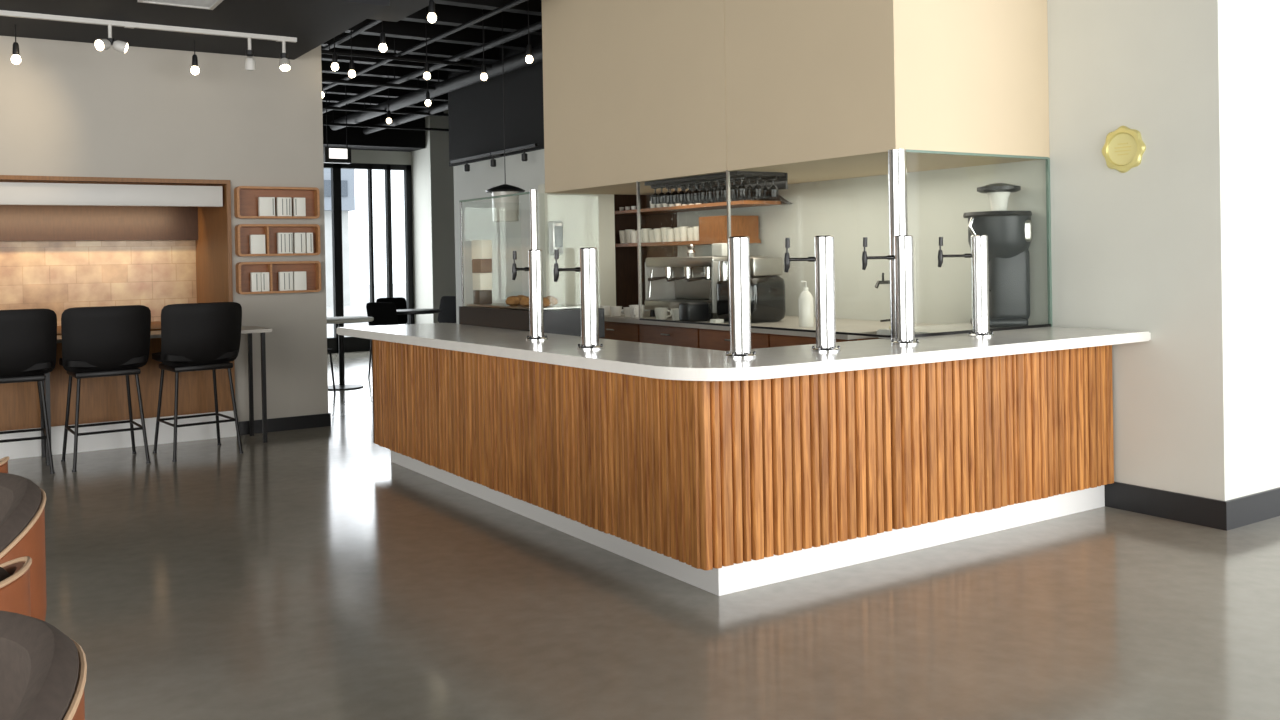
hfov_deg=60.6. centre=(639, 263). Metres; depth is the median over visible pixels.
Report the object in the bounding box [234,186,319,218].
wall box
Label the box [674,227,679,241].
cup stack
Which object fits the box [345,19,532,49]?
ceiling beam
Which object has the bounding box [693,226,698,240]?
cup stack
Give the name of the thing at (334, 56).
socket
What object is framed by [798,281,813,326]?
soap dispenser
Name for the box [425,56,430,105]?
pendant
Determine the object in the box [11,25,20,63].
pendant
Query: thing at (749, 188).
glass
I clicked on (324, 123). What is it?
conduit
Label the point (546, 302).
pastry
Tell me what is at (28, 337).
bar stool
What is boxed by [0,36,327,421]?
wall
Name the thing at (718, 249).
milk carton
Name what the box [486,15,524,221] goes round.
dome pendant
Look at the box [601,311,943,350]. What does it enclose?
counter
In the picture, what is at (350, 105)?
ceiling beam
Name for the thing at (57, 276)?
tile backsplash
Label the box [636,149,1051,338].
glass screen
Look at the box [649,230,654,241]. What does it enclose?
cup stack
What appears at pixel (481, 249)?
carton
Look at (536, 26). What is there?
ceiling pipe
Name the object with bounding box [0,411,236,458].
trim
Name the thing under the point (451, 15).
ceiling beam
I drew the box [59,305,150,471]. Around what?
bar stool
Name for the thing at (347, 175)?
building
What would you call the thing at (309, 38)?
ceiling
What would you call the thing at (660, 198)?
glass
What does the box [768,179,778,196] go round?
glass
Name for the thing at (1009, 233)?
coffee grinder
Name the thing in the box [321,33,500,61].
ceiling beam
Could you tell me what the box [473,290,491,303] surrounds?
carton
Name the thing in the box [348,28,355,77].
pendant
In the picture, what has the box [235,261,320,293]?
wall box
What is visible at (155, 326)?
trim
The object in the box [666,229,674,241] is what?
cup stack
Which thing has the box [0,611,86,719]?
tub chair
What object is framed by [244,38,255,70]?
track spotlight
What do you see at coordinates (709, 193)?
glass
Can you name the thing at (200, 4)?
ceiling vent
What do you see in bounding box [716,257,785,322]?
coffee brewer
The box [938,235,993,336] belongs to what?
tap tower
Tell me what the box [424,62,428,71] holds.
socket
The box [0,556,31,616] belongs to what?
tub chair
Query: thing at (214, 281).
trim
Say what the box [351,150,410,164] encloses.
wall
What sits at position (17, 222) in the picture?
wall panel
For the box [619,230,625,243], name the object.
cup stack
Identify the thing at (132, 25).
track
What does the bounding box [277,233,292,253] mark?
book
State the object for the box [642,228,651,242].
cup stack
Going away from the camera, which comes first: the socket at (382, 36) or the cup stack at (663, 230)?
the socket at (382, 36)
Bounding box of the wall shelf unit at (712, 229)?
[614,194,792,308]
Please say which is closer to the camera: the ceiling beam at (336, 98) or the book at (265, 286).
the book at (265, 286)
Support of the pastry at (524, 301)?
on the display case
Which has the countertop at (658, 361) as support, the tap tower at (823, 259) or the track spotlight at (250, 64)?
the tap tower at (823, 259)
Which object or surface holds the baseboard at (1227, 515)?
attached to the wall at (1181, 246)
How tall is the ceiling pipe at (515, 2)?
0.470 m
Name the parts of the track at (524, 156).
rail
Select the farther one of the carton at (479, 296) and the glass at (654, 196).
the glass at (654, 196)
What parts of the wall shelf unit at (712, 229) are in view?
panel, panel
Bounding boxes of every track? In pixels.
[0,10,296,42]
[451,144,537,171]
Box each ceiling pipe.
[321,20,381,49]
[322,20,541,113]
[323,0,526,90]
[363,98,447,133]
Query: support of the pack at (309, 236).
in the wall box at (243, 232)
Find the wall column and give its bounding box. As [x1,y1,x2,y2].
[411,110,455,323]
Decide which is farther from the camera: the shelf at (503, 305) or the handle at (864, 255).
the shelf at (503, 305)
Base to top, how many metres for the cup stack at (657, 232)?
0.107 m
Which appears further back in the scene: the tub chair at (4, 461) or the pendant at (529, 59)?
the pendant at (529, 59)
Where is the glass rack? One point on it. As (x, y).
(735, 174)
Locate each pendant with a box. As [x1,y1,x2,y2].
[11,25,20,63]
[191,40,198,74]
[331,37,338,70]
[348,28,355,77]
[379,21,386,51]
[386,77,391,123]
[423,7,430,79]
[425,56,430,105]
[427,0,436,22]
[481,9,486,80]
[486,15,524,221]
[525,0,532,63]
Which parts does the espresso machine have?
panel, panel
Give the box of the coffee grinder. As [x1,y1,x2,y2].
[963,183,1031,327]
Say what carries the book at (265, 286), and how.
in the wall box at (312, 268)
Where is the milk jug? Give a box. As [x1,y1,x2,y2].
[686,244,695,256]
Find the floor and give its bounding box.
[8,351,1279,719]
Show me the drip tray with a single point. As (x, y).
(650, 304)
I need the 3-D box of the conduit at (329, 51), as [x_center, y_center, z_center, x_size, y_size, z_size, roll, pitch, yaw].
[-2.249,-2.137,10.182,1.890,0.497,0.036,-1,0,-33]
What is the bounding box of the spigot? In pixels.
[875,273,889,287]
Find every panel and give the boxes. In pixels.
[0,205,197,240]
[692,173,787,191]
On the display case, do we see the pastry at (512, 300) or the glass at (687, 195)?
the pastry at (512, 300)
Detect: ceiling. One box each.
[0,0,437,59]
[323,110,424,151]
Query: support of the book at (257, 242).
in the wall box at (243, 232)
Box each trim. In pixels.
[0,175,232,302]
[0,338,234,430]
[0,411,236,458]
[57,321,160,334]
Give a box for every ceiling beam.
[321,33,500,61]
[321,46,471,71]
[321,60,447,81]
[322,72,437,89]
[322,83,447,100]
[322,93,446,107]
[322,102,443,115]
[322,114,424,120]
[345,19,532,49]
[402,3,541,34]
[435,0,541,15]
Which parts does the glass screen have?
rail, corner post, rail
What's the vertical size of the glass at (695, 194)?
0.105 m
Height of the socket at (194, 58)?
0.087 m
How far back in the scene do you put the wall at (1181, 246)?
5.51 m
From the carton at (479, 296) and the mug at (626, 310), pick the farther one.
the mug at (626, 310)
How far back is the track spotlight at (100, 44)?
7.27 m
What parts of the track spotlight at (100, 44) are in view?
stem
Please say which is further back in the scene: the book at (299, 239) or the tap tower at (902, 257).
the book at (299, 239)
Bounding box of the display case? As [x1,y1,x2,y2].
[459,189,604,337]
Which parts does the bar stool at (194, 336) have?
leg, leg, seat, seat frame, backrest, leg, leg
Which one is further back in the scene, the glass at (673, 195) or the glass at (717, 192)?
the glass at (673, 195)
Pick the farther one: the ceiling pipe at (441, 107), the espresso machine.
the ceiling pipe at (441, 107)
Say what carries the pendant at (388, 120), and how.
hanging from the ceiling
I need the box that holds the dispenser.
[548,221,562,254]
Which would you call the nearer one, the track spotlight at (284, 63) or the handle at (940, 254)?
the handle at (940, 254)
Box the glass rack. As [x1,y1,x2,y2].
[645,171,784,187]
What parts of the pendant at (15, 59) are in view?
bulb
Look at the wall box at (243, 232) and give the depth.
8.66 m
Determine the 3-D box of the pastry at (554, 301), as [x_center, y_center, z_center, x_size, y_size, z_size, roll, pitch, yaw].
[-0.544,0.228,6.594,0.100,0.060,0.098,-1,0,-33]
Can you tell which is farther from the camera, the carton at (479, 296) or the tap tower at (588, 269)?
the carton at (479, 296)
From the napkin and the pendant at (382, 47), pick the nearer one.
the napkin
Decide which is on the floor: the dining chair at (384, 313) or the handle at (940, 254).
the dining chair at (384, 313)
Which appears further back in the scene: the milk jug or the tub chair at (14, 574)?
the milk jug
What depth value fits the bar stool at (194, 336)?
7.60 m
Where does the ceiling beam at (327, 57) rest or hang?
attached to the ceiling
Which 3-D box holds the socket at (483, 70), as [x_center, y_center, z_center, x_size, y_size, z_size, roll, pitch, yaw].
[-1.338,-1.668,9.387,0.042,0.087,0.041,-1,0,-33]
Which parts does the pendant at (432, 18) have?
bulb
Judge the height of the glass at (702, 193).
0.105 m
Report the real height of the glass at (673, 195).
0.105 m
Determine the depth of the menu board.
11.46 m
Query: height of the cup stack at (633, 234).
0.101 m
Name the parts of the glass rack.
rail, rail, rail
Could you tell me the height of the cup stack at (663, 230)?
0.112 m
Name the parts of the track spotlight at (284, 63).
stem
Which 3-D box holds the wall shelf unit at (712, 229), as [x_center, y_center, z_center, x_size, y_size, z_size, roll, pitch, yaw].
[0.399,-0.153,8.344,0.429,1.055,1.840,-1,0,-33]
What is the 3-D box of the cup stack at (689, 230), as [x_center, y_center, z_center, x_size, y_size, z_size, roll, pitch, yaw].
[0.392,-0.216,8.189,0.084,0.101,0.083,-1,0,-33]
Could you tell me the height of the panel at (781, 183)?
0.098 m
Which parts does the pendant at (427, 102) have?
bulb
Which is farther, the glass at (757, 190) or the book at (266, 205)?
the book at (266, 205)
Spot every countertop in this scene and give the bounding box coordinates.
[336,323,1150,380]
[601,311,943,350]
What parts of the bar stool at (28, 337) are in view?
seat frame, backrest, seat, leg, leg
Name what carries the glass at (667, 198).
hanging from the glass rack
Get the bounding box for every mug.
[600,306,610,315]
[610,306,621,315]
[620,307,630,316]
[629,305,644,317]
[654,308,671,319]
[671,308,679,320]
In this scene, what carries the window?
in the wall at (357, 156)
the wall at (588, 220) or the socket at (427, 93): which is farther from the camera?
the socket at (427, 93)
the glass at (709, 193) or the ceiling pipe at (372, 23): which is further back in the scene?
the ceiling pipe at (372, 23)
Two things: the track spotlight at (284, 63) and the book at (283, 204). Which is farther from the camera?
the book at (283, 204)
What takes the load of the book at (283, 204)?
in the wall box at (245, 197)
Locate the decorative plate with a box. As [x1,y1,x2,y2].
[1102,126,1145,172]
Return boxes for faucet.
[512,251,516,279]
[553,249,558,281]
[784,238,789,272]
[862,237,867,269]
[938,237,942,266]
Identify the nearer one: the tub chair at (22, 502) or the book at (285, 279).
the tub chair at (22, 502)
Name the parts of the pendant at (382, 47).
bulb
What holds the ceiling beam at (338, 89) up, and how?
attached to the ceiling
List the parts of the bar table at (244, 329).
leg, leg, leg, leg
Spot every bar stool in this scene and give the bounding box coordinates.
[0,309,56,473]
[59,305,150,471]
[152,302,242,461]
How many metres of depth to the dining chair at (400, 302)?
13.93 m
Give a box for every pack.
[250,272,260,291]
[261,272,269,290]
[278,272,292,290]
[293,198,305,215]
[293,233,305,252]
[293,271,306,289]
[305,233,312,252]
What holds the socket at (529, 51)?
attached to the pendant at (529, 59)
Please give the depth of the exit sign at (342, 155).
13.17 m
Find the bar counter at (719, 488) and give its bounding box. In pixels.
[371,339,1113,595]
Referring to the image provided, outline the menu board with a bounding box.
[448,34,543,165]
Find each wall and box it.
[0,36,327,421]
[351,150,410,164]
[453,0,1279,500]
[538,184,615,305]
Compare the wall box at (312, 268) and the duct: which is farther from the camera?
the duct
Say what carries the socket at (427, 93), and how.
attached to the pendant at (427, 102)
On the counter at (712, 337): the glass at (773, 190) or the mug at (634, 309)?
the mug at (634, 309)
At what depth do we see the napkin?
7.07 m
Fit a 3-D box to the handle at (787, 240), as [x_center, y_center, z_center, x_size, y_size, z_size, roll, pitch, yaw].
[0.643,-0.035,4.789,0.028,0.152,0.028,-1,0,-33]
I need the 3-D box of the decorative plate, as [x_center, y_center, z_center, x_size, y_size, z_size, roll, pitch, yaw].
[2.453,-0.579,5.568,0.024,0.240,0.240,-1,0,-33]
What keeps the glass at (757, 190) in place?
hanging from the glass rack
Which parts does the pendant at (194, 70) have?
bulb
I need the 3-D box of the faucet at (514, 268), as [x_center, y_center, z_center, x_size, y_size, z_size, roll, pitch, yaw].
[-0.654,0.012,5.701,0.028,0.152,0.028,-1,0,-33]
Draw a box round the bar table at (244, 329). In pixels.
[40,326,271,465]
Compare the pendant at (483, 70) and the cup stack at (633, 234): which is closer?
the cup stack at (633, 234)
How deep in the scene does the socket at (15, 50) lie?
7.34 m
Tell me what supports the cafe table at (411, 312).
on the floor
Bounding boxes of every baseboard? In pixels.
[239,412,330,434]
[1105,481,1279,530]
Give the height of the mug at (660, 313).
0.079 m
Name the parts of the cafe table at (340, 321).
foot plate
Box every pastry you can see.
[505,296,520,305]
[519,296,528,306]
[543,297,550,306]
[545,296,557,305]
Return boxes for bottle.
[755,198,764,200]
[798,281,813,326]
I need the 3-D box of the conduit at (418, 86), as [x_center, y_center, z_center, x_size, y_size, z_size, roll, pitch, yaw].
[-3.017,-2.121,11.352,1.890,0.517,0.036,-1,0,-33]
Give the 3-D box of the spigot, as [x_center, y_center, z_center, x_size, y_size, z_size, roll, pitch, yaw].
[1.539,0.106,6.853,0.170,0.098,0.047,-1,0,-33]
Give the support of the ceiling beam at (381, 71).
attached to the ceiling
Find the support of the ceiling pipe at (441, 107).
hanging from the ceiling
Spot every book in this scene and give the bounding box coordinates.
[250,235,265,253]
[258,197,274,215]
[276,197,291,215]
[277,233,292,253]
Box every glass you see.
[651,188,659,203]
[657,187,665,202]
[664,186,672,202]
[670,185,677,201]
[677,185,685,201]
[684,184,693,200]
[691,183,700,199]
[699,182,707,199]
[706,181,715,198]
[713,180,721,197]
[721,180,730,197]
[730,179,738,196]
[737,178,746,195]
[745,179,752,196]
[753,178,762,196]
[760,180,769,197]
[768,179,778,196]
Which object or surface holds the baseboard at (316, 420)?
attached to the wall at (68, 108)
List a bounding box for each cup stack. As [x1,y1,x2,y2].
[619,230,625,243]
[625,229,634,242]
[630,231,636,242]
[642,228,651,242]
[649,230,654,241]
[654,228,661,241]
[661,227,671,241]
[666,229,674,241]
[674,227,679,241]
[679,226,689,240]
[687,228,693,240]
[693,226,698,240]
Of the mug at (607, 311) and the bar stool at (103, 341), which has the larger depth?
the mug at (607, 311)
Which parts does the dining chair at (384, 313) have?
leg, backrest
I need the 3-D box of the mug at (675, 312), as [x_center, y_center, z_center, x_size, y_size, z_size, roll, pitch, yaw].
[0.259,0.348,7.443,0.103,0.079,0.117,-1,0,7]
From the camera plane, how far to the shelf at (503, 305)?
6.65 m
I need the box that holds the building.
[324,168,354,305]
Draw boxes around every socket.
[12,42,19,55]
[192,54,197,66]
[332,52,337,62]
[349,60,353,69]
[380,32,385,43]
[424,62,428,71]
[426,91,429,99]
[429,0,434,12]
[481,63,485,72]
[526,44,531,55]
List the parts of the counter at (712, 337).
door, door, door, door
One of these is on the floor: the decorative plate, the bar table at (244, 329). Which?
the bar table at (244, 329)
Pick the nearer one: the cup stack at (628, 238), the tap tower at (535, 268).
the tap tower at (535, 268)
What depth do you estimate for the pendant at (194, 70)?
7.96 m
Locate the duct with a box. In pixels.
[329,34,542,129]
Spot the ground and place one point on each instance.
(359, 294)
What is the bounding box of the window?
[323,163,413,352]
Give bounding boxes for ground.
[326,283,406,337]
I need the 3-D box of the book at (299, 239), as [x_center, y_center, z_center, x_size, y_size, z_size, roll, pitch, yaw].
[-2.725,-0.163,8.772,0.085,0.165,0.046,-1,0,-33]
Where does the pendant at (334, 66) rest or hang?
hanging from the ceiling
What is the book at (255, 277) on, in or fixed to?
in the wall box at (312, 268)
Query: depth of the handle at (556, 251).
5.11 m
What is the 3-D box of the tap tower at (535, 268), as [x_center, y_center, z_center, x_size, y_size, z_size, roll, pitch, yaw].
[-0.575,0.163,5.643,0.198,0.465,0.116,-1,0,10]
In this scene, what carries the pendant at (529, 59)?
hanging from the ceiling
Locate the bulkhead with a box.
[542,0,1049,194]
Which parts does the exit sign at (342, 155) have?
hanger rod, frame, lit panel, hanger rod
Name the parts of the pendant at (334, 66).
bulb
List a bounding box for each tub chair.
[0,456,8,472]
[0,473,46,620]
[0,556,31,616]
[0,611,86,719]
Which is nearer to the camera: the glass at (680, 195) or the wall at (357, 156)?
the glass at (680, 195)
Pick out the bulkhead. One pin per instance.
(642, 91)
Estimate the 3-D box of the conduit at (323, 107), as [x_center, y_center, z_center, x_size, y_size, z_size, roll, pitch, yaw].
[-3.317,-2.107,13.188,3.400,0.557,0.036,-1,0,-33]
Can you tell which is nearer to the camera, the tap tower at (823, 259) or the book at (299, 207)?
the tap tower at (823, 259)
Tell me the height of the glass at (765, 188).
0.105 m
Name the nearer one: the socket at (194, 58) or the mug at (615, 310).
the socket at (194, 58)
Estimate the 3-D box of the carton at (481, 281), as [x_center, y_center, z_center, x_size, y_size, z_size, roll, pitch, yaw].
[-1.022,0.117,7.101,0.090,0.110,0.100,-1,0,-39]
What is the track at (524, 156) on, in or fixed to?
attached to the menu board
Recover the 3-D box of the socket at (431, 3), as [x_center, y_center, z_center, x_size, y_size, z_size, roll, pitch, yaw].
[-1.342,-1.652,7.061,0.042,0.087,0.041,-1,0,-33]
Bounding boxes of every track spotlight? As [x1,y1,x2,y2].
[94,25,127,53]
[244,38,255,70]
[279,41,290,71]
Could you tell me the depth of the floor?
4.14 m
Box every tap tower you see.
[512,249,547,340]
[553,247,603,349]
[726,236,755,357]
[784,236,840,351]
[862,235,918,344]
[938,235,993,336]
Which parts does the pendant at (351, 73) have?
cord, bulb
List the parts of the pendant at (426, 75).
cord, bulb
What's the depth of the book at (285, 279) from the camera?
8.69 m
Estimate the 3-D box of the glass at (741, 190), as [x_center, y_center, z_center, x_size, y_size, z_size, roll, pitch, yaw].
[0.601,-0.449,6.461,0.062,0.105,0.061,-1,0,-33]
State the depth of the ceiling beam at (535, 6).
9.01 m
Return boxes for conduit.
[321,40,491,67]
[322,68,434,89]
[322,86,447,115]
[323,103,448,131]
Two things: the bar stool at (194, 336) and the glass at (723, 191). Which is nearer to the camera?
the glass at (723, 191)
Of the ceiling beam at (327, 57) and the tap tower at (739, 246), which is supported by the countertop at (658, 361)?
the tap tower at (739, 246)
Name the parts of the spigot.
spout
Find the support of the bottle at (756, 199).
on the wall shelf unit at (712, 229)
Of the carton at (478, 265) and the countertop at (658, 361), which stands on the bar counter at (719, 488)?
the countertop at (658, 361)
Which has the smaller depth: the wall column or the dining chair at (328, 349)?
the dining chair at (328, 349)
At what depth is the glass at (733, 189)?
6.50 m
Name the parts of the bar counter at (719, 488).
panel, slat panel, slat panel, slat panel, slat panel, slat panel, slat panel, slat panel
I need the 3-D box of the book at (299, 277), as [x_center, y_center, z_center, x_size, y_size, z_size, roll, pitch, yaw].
[-2.724,0.140,8.772,0.095,0.150,0.044,-1,0,-33]
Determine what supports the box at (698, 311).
on the counter at (712, 337)
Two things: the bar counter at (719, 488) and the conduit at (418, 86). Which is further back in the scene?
the conduit at (418, 86)
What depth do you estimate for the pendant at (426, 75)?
9.27 m
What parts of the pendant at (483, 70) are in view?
cord, bulb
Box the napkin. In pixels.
[710,319,723,322]
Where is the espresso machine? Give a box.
[645,256,768,319]
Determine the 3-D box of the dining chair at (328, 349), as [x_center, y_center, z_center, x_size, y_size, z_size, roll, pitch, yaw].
[-3.320,0.894,10.937,0.422,0.872,0.467,-1,0,1]
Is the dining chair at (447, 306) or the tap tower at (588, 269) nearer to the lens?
the tap tower at (588, 269)
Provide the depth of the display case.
6.50 m
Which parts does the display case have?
corner post, corner post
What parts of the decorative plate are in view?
dish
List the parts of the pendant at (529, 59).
cord, bulb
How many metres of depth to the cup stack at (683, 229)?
8.22 m
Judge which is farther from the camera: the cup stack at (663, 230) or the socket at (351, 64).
the socket at (351, 64)
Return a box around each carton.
[471,240,491,258]
[472,259,491,272]
[472,273,491,289]
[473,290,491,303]
[712,243,727,255]
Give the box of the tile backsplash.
[0,240,196,325]
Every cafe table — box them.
[327,316,373,389]
[396,309,440,323]
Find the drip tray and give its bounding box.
[645,299,712,312]
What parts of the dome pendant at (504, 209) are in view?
cord, lamp shade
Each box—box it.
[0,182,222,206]
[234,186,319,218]
[235,224,320,256]
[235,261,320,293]
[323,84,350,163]
[679,301,708,321]
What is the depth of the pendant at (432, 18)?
7.04 m
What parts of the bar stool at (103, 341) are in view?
leg, leg, seat, seat frame, backrest, leg, leg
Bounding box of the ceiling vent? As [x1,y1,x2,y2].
[137,0,222,9]
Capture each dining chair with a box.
[327,348,335,393]
[366,302,397,377]
[376,297,407,324]
[438,296,455,322]
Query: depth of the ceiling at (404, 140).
15.88 m
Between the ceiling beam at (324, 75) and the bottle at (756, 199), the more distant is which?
the ceiling beam at (324, 75)
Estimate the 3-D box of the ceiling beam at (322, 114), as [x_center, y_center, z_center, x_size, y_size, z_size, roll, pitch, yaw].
[-6.018,-2.196,14.467,6.690,0.300,0.120,-1,0,-33]
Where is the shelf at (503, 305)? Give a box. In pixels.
[467,302,580,309]

